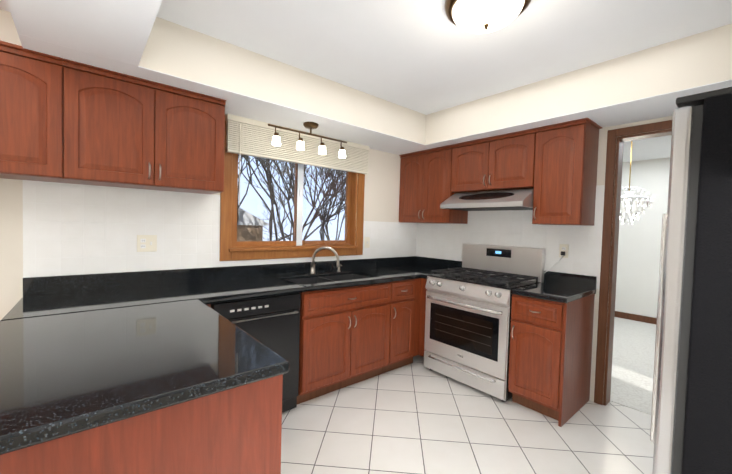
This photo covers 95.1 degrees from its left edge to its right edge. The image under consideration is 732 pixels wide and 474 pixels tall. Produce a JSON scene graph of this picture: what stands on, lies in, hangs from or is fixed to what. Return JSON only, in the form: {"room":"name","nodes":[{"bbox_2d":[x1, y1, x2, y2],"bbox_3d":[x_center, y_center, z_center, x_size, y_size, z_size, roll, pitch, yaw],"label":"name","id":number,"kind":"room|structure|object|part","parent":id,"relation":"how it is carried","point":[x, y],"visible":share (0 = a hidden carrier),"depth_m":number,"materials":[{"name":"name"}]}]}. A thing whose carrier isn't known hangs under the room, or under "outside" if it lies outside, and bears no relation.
{"room":"kitchen","nodes":[
{"label":"kitchen","id":0,"kind":"room"},
{"bbox_2d":[6,0,161,65],"bbox_3d":[-0.445,-0.862,0.533,0.453,0.004,2.978,0,2,-40],"label":"ceiling soffit","id":1,"kind":"structure","parent":0,"point":[118,30],"depth_m":1.43,"materials":[{"name":"white paint"}]},
{"bbox_2d":[0,9,400,319],"bbox_3d":[-1.247,-0.004,2.618,5.040,2.490,0.120,0,2,-40],"label":"wall","id":2,"kind":"structure","parent":0,"point":[382,190],"depth_m":1.91,"materials":[{"name":"beige paint"}]},
{"bbox_2d":[0,41,226,193],"bbox_3d":[-1.697,-0.633,1.884,1.654,0.630,0.361,0,2,-40],"label":"upper cabinet","id":3,"kind":"object","parent":2,"relation":"attached to","point":[62,120],"visible":0.96,"depth_m":1.88,"materials":[{"name":"brown wood"}]},
{"bbox_3d":[-1.766,-0.606,1.644,0.409,0.582,0.019,0,2,-40],"label":"door","id":4,"kind":"part","parent":3,"relation":"part of","materials":[{"name":"brown wood"}]},
{"bbox_3d":[-1.449,-0.606,1.913,0.409,0.582,0.019,0,2,-40],"label":"door","id":5,"kind":"part","parent":3,"relation":"part of","materials":[{"name":"brown wood"}]},
{"bbox_3d":[-1.304,-0.399,2.017,0.010,0.102,0.034,0,2,-40],"label":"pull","id":6,"kind":"part","parent":3,"relation":"part of","materials":[{"name":"silver metal"}]},
{"bbox_3d":[-1.262,-0.399,2.053,0.010,0.102,0.034,0,2,-40],"label":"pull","id":7,"kind":"part","parent":3,"relation":"part of","materials":[{"name":"silver metal"}]},
{"bbox_3d":[-1.135,-0.606,2.179,0.409,0.582,0.019,0,2,-40],"label":"door","id":8,"kind":"part","parent":3,"relation":"part of","materials":[{"name":"brown wood"}]},
{"bbox_2d":[23,180,416,277],"bbox_3d":[-0.673,0.004,3.023,3.400,0.660,0.006,0,2,-40],"label":"tile backsplash","id":9,"kind":"structure","parent":2,"relation":"attached to","point":[73,229],"depth_m":2.23,"materials":[{"name":"white tile"}]},
{"bbox_2d":[137,235,156,251],"bbox_3d":[-1.508,0.044,2.307,0.116,0.115,0.006,0,2,-40],"label":"outlet","id":10,"kind":"object","parent":9,"relation":"attached to","point":[153,240],"visible":1,"depth_m":2.31,"materials":[{"name":"beige plastic"}]},
{"bbox_2d":[364,237,369,247],"bbox_3d":[0.013,0.059,3.599,0.070,0.115,0.006,0,2,-40],"label":"outlet","id":11,"kind":"object","parent":9,"relation":"attached to","point":[366,245],"visible":1,"depth_m":3.60,"materials":[{"name":"beige plastic"}]},
{"bbox_2d":[219,121,364,260],"bbox_3d":[-0.611,-0.388,3.112,1.450,1.150,0.155,0,2,-40],"label":"window","id":12,"kind":"structure","parent":2,"relation":"in","point":[232,248],"depth_m":3.06,"materials":[{"name":"brown wood"}]},
{"bbox_3d":[-0.849,-0.389,2.933,0.645,0.940,0.030,0,2,-40],"label":"sash","id":13,"kind":"part","parent":12,"relation":"part of","materials":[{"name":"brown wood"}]},
{"bbox_3d":[-0.622,-0.389,3.126,1.240,0.940,0.003,0,2,-40],"label":"glass pane","id":14,"kind":"part","parent":12,"relation":"part of","materials":[{"name":"clear glass"}]},
{"bbox_2d":[225,114,369,204],"bbox_3d":[-0.530,-0.597,3.041,1.430,0.688,0.067,0,2,-40],"label":"window blind","id":15,"kind":"object","parent":12,"relation":"attached to","point":[248,137],"visible":1,"depth_m":2.89,"materials":[{"name":"beige fabric"}]},
{"bbox_3d":[-0.612,-0.388,3.113,0.060,0.940,0.006,0,2,-40],"label":"meeting rail","id":16,"kind":"part","parent":12,"relation":"part of","materials":[{"name":"white"}]},
{"bbox_3d":[-0.418,-0.390,3.345,0.645,0.940,0.030,0,2,-40],"label":"sash","id":17,"kind":"part","parent":12,"relation":"part of","materials":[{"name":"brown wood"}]},
{"bbox_2d":[18,34,423,152],"bbox_3d":[-0.661,-0.936,2.642,2.853,0.004,0.518,0,2,-40],"label":"ceiling soffit","id":18,"kind":"structure","parent":0,"point":[241,105],"depth_m":2.40,"materials":[{"name":"white paint"}]},
{"bbox_2d":[268,122,346,157],"bbox_3d":[-0.458,-0.817,2.769,0.740,0.232,0.124,0,2,-40],"label":"track light","id":19,"kind":"object","parent":18,"relation":"attached to","point":[276,141],"visible":1,"depth_m":2.72,"materials":[{"name":"white glass"}]},
{"bbox_3d":[-0.683,-0.733,2.556,0.066,0.066,0.066,0,2,-40],"label":"lamp shade","id":20,"kind":"part","parent":19,"relation":"part of","materials":[{"name":"white glass"}]},
{"bbox_3d":[-0.526,-0.733,2.690,0.066,0.066,0.066,0,2,-40],"label":"lamp shade","id":21,"kind":"part","parent":19,"relation":"part of","materials":[{"name":"white glass"}]},
{"bbox_3d":[-0.368,-0.733,2.824,0.066,0.066,0.066,0,2,-40],"label":"lamp shade","id":22,"kind":"part","parent":19,"relation":"part of","materials":[{"name":"white glass"}]},
{"bbox_3d":[-0.210,-0.733,2.957,0.066,0.066,0.066,0,2,-40],"label":"lamp shade","id":23,"kind":"part","parent":19,"relation":"part of","materials":[{"name":"white glass"}]},
{"bbox_2d":[138,17,425,144],"bbox_3d":[-0.657,-1.086,2.637,2.855,0.296,0.520,0,2,-40],"label":"soffit","id":24,"kind":"structure","parent":0,"point":[174,49],"depth_m":2.28,"materials":[{"name":"beige paint"}]},
{"bbox_2d":[0,0,731,114],"bbox_3d":[-0.042,-1.196,1.198,4.800,0.050,3.500,0,2,-40],"label":"ceiling","id":25,"kind":"structure","parent":0,"point":[426,57],"depth_m":1.98,"materials":[{"name":"white paint"}]},
{"bbox_2d":[445,0,530,33],"bbox_3d":[0.596,-1.094,1.652,0.410,0.146,0.410,0,2,-40],"label":"ceiling light","id":26,"kind":"object","parent":25,"relation":"attached to","point":[479,16],"visible":1,"depth_m":1.61,"materials":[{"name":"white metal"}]},
{"bbox_2d":[419,278,426,356],"bbox_3d":[0.600,0.773,3.686,0.596,0.770,0.702,0,2,-40],"label":"base cabinet","id":27,"kind":"object","parent":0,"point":[422,282],"depth_m":3.28,"materials":[{"name":"brown wood"}]},
{"bbox_2d":[281,355,653,473],"bbox_3d":[-0.066,1.342,1.319,4.920,0.050,3.500,0,2,-40],"label":"floor","id":28,"kind":"structure","parent":0,"point":[416,416],"depth_m":2.22,"materials":[{"name":"white tile"}]},
{"bbox_2d":[0,294,303,473],"bbox_3d":[-0.913,0.840,1.289,0.810,0.910,1.113,0,2,-40],"label":"base cabinet","id":29,"kind":"object","parent":28,"relation":"on","point":[214,370],"depth_m":1.00,"materials":[{"name":"black stone"}]},
{"bbox_2d":[3,246,455,401],"bbox_3d":[-0.487,0.675,2.795,3.408,1.164,0.645,0,2,-40],"label":"base cabinet","id":30,"kind":"object","parent":28,"relation":"on","point":[362,316],"depth_m":2.66,"materials":[{"name":"brown wood"}]},
{"bbox_2d":[309,246,339,273],"bbox_3d":[-0.387,0.212,3.054,0.218,0.257,0.236,0,2,-40],"label":"faucet","id":31,"kind":"object","parent":30,"relation":"on","point":[312,269],"depth_m":3.06,"materials":[{"name":"silver metal"}]},
{"bbox_2d":[287,274,370,284],"bbox_3d":[-0.318,0.468,2.914,0.850,0.190,0.440,0,2,-40],"label":"sink","id":32,"kind":"object","parent":30,"relation":"in","point":[303,279],"depth_m":3.04,"materials":[{"name":"black metal"}]},
{"bbox_2d":[297,282,390,403],"bbox_3d":[-0.306,0.822,2.944,0.894,0.870,0.630,0,2,-40],"label":"sink cabinet","id":33,"kind":"object","parent":30,"relation":"in","point":[345,339],"depth_m":2.68,"materials":[{"name":"brown wood"}]},
{"bbox_3d":[0.337,0.874,3.132,0.310,0.540,0.019,0,2,-40],"label":"narrow door","id":34,"kind":"part","parent":30,"relation":"part of","materials":[{"name":"brown wood"}]},
{"bbox_3d":[0.348,0.497,3.120,0.310,0.165,0.019,0,2,-40],"label":"narrow drawer","id":35,"kind":"part","parent":30,"relation":"part of","materials":[{"name":"brown wood"}]},
{"bbox_2d":[211,286,303,412],"bbox_3d":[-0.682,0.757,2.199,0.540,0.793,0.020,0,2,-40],"label":"dishwasher","id":36,"kind":"object","parent":28,"relation":"on","point":[280,312],"depth_m":2.29,"materials":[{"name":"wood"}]},
{"bbox_2d":[420,261,461,356],"bbox_3d":[0.797,0.717,3.426,0.633,0.909,0.057,0,2,-40],"label":"base cabinet","id":37,"kind":"object","parent":28,"relation":"on","point":[428,266],"depth_m":3.30,"materials":[{"name":"brown wood"}]},
{"bbox_2d":[424,243,544,401],"bbox_3d":[1.037,0.688,3.058,0.723,1.205,0.804,0,2,-40],"label":"steel gas range","id":38,"kind":"object","parent":28,"relation":"on","point":[468,321],"visible":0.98,"depth_m":2.90,"materials":[{"name":"silver metal"}]},
{"bbox_3d":[0.797,1.124,2.879,0.040,0.021,0.661,0,2,-40],"label":"drawer handle","id":39,"kind":"part","parent":38,"relation":"part of","materials":[{"name":"white metal"}]},
{"bbox_3d":[0.820,1.175,2.902,0.030,0.150,0.798,0,2,-40],"label":"drawer","id":40,"kind":"part","parent":38,"relation":"part of","materials":[{"name":"white metal"}]},
{"bbox_2d":[424,291,508,379],"bbox_3d":[0.800,0.808,2.864,0.110,0.565,0.798,0,2,-40],"label":"oven","id":41,"kind":"object","parent":38,"relation":"in","point":[472,334],"depth_m":2.82,"materials":[{"name":"silver glass"}]},
{"bbox_3d":[0.845,0.454,2.882,0.067,0.123,0.800,0,2,-40],"label":"control panel","id":42,"kind":"part","parent":38,"relation":"part of","materials":[{"name":"white metal"}]},
{"bbox_3d":[0.849,0.825,2.906,0.030,0.870,0.804,0,2,-40],"label":"trim","id":43,"kind":"part","parent":38,"relation":"part of","materials":[{"name":"white metal"}]},
{"bbox_2d":[427,272,540,290],"bbox_3d":[1.059,0.390,3.061,0.570,0.022,0.804,0,2,-40],"label":"cooktop","id":44,"kind":"object","parent":38,"relation":"in","point":[442,278],"depth_m":2.88,"materials":[{"name":"black metal"}]},
{"bbox_3d":[0.977,0.449,2.678,0.042,0.050,0.048,0,2,-40],"label":"knob","id":45,"kind":"part","parent":38,"relation":"part of","materials":[{"name":"white metal"}]},
{"bbox_3d":[1.099,0.378,2.789,0.124,0.022,0.122,0,2,-40],"label":"burner","id":46,"kind":"part","parent":38,"relation":"part of","materials":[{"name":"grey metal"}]},
{"bbox_3d":[1.029,0.453,2.616,0.042,0.050,0.048,0,2,-40],"label":"knob","id":47,"kind":"part","parent":38,"relation":"part of","materials":[{"name":"white metal"}]},
{"bbox_3d":[1.279,0.153,3.234,0.004,0.075,0.250,0,2,-40],"label":"display panel","id":48,"kind":"part","parent":38,"relation":"part of","materials":[{"name":"black plastic"}]},
{"bbox_2d":[508,271,596,426],"bbox_3d":[1.460,0.812,2.634,0.646,1.009,0.391,0,2,-40],"label":"base cabinet","id":49,"kind":"object","parent":28,"relation":"on","point":[551,331],"depth_m":2.47,"materials":[{"name":"brown wood"}]},
{"bbox_3d":[1.231,0.920,2.464,0.019,0.540,0.356,0,2,-40],"label":"door","id":50,"kind":"part","parent":49,"relation":"part of","materials":[{"name":"brown wood"}]},
{"bbox_3d":[1.242,0.543,2.452,0.019,0.165,0.356,0,2,-40],"label":"drawer","id":51,"kind":"part","parent":49,"relation":"part of","materials":[{"name":"brown wood"}]},
{"bbox_2d":[650,87,731,473],"bbox_3d":[1.455,0.479,1.041,0.910,1.753,0.824,0,2,-40],"label":"fridge","id":52,"kind":"object","parent":28,"relation":"on","point":[691,424],"visible":1,"depth_m":0.95,"materials":[{"name":"black"}]},
{"bbox_3d":[1.132,0.351,1.259,0.022,0.920,0.063,0,2,-40],"label":"handle","id":53,"kind":"part","parent":52,"relation":"part of","materials":[{"name":"silver metal"}]},
{"bbox_2d":[652,106,693,473],"bbox_3d":[1.047,0.456,1.127,0.395,1.675,0.045,0,2,-40],"label":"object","id":54,"kind":"object","parent":52,"relation":"in","point":[680,208],"depth_m":0.99,"materials":[{"name":"silver metal"}]},
{"bbox_2d":[391,79,731,154],"bbox_3d":[1.585,-0.873,2.596,0.508,0.004,3.498,0,2,-40],"label":"ceiling soffit","id":55,"kind":"structure","parent":0,"point":[653,107],"depth_m":2.35,"materials":[{"name":"white paint"}]},
{"bbox_2d":[425,24,731,144],"bbox_3d":[1.589,-1.023,2.591,0.510,0.296,3.500,0,2,-40],"label":"ceiling soffit","id":56,"kind":"structure","parent":0,"point":[699,59],"depth_m":2.23,"materials":[{"name":"beige paint"}]},
{"bbox_2d":[589,116,672,400],"bbox_3d":[1.838,0.076,2.785,0.120,2.490,3.620,0,2,-40],"label":"wall","id":57,"kind":"structure","parent":0,"point":[602,151],"depth_m":2.66,"materials":[{"name":"beige paint"}]},
{"bbox_2d":[399,118,601,225],"bbox_3d":[1.113,-0.523,3.268,0.361,0.785,1.892,0,2,-40],"label":"upper cabinet","id":58,"kind":"object","parent":57,"relation":"attached to","point":[554,166],"visible":0.94,"depth_m":2.84,"materials":[{"name":"brown wood"}]},
{"bbox_3d":[0.509,-0.535,3.762,0.019,0.737,0.350,0,2,-40],"label":"door","id":59,"kind":"part","parent":58,"relation":"part of","materials":[{"name":"brown wood"}]},
{"bbox_3d":[0.738,-0.519,3.493,0.019,0.737,0.350,0,2,-40],"label":"door","id":60,"kind":"part","parent":58,"relation":"part of","materials":[{"name":"brown wood"}]},
{"bbox_3d":[0.989,-0.656,3.197,0.019,0.430,0.397,0,2,-40],"label":"door","id":61,"kind":"part","parent":58,"relation":"part of","materials":[{"name":"brown wood"}]},
{"bbox_2d":[440,188,533,210],"bbox_3d":[1.165,-0.341,3.102,0.488,0.170,0.798,0,2,-40],"label":"range hood","id":62,"kind":"object","parent":58,"relation":"attached to","point":[513,199],"visible":0.88,"depth_m":2.94,"materials":[{"name":"silver metal"}]},
{"bbox_3d":[1.247,-0.639,2.892,0.019,0.430,0.397,0,2,-40],"label":"door","id":63,"kind":"part","parent":58,"relation":"part of","materials":[{"name":"brown wood"}]},
{"bbox_3d":[1.489,-0.470,2.608,0.019,0.737,0.346,0,2,-40],"label":"door","id":64,"kind":"part","parent":58,"relation":"part of","materials":[{"name":"brown wood"}]},
{"bbox_2d":[416,185,604,288],"bbox_3d":[1.249,-0.037,3.381,0.006,0.825,1.929,0,2,-40],"label":"tile backsplash","id":65,"kind":"structure","parent":57,"relation":"attached to","point":[515,228],"depth_m":3.13,"materials":[{"name":"white tile"}]},
{"bbox_2d":[544,244,568,272],"bbox_3d":[1.630,0.191,2.876,0.066,0.262,0.168,0,2,-40],"label":"outlet","id":66,"kind":"object","parent":65,"relation":"attached to","point":[563,250],"visible":1,"depth_m":2.85,"materials":[{"name":"beige plastic"}]},
{"bbox_3d":[1.686,0.120,2.856,0.006,0.115,0.070,0,2,-40],"label":"plate","id":67,"kind":"part","parent":66,"relation":"part of","materials":[{"name":"beige plastic"}]},
{"bbox_2d":[594,120,671,405],"bbox_3d":[2.211,0.267,2.345,0.156,2.158,0.926,0,2,-40],"label":"door frame","id":68,"kind":"structure","parent":57,"relation":"attached to","point":[613,171],"depth_m":2.62,"materials":[{"name":"brown wood"}]},
{"bbox_2d":[610,317,655,414],"bbox_3d":[3.305,1.355,3.721,3.330,0.054,5.000,0,2,-40],"label":"floor","id":69,"kind":"structure","parent":0,"point":[633,356],"depth_m":3.48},
{"bbox_2d":[615,158,669,317],"bbox_3d":[4.656,0.089,4.796,0.120,2.490,5.240,0,2,-40],"label":"wall","id":70,"kind":"structure","parent":0,"point":[638,261],"depth_m":5.16,"materials":[{"name":"paint"}]},
{"bbox_2d":[615,311,656,323],"bbox_3d":[4.571,1.281,4.791,0.015,0.096,5.000,0,2,-40],"label":"baseboard","id":71,"kind":"structure","parent":70,"relation":"attached to","point":[640,318],"depth_m":5.21,"materials":[{"name":"brown wood"}]},
{"bbox_2d":[623,135,671,161],"bbox_3d":[3.376,-1.180,3.639,3.330,0.050,5.000,0,2,-40],"label":"ceiling","id":72,"kind":"structure","parent":0,"point":[652,148],"depth_m":4.46,"materials":[{"name":"white paint"}]},
{"bbox_2d":[620,141,654,224],"bbox_3d":[3.088,-0.657,3.923,0.478,1.030,0.466,0,2,-40],"label":"dining chandelier","id":73,"kind":"object","parent":72,"relation":"hanging from","point":[629,197],"visible":0.85,"depth_m":3.86,"materials":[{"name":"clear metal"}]},
{"bbox_3d":[3.093,-0.842,3.917,0.010,0.600,0.012,0,2,-40],"label":"chain","id":74,"kind":"part","parent":73,"relation":"part of","materials":[{"name":"gold metal"}]},
{"label":"outside","id":75,"kind":"structure","parent":0,"visible":0},
{"bbox_2d":[238,156,345,240],"bbox_3d":[-5.794,-5.435,19.413,34.000,20.000,0.050,0,2,-40],"label":"sky","id":76,"kind":"structure","parent":75,"point":[255,199],"depth_m":20.22,"materials":[{"name":"white"}]},
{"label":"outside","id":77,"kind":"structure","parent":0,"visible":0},
{"bbox_2d":[237,154,345,240],"bbox_3d":[-2.010,-2.565,14.953,34.000,13.965,18.118,0,2,-40],"label":"tree","id":78,"kind":"object","parent":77,"point":[324,217],"depth_m":11.83,"materials":[{"name":"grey plant"}]}
]}

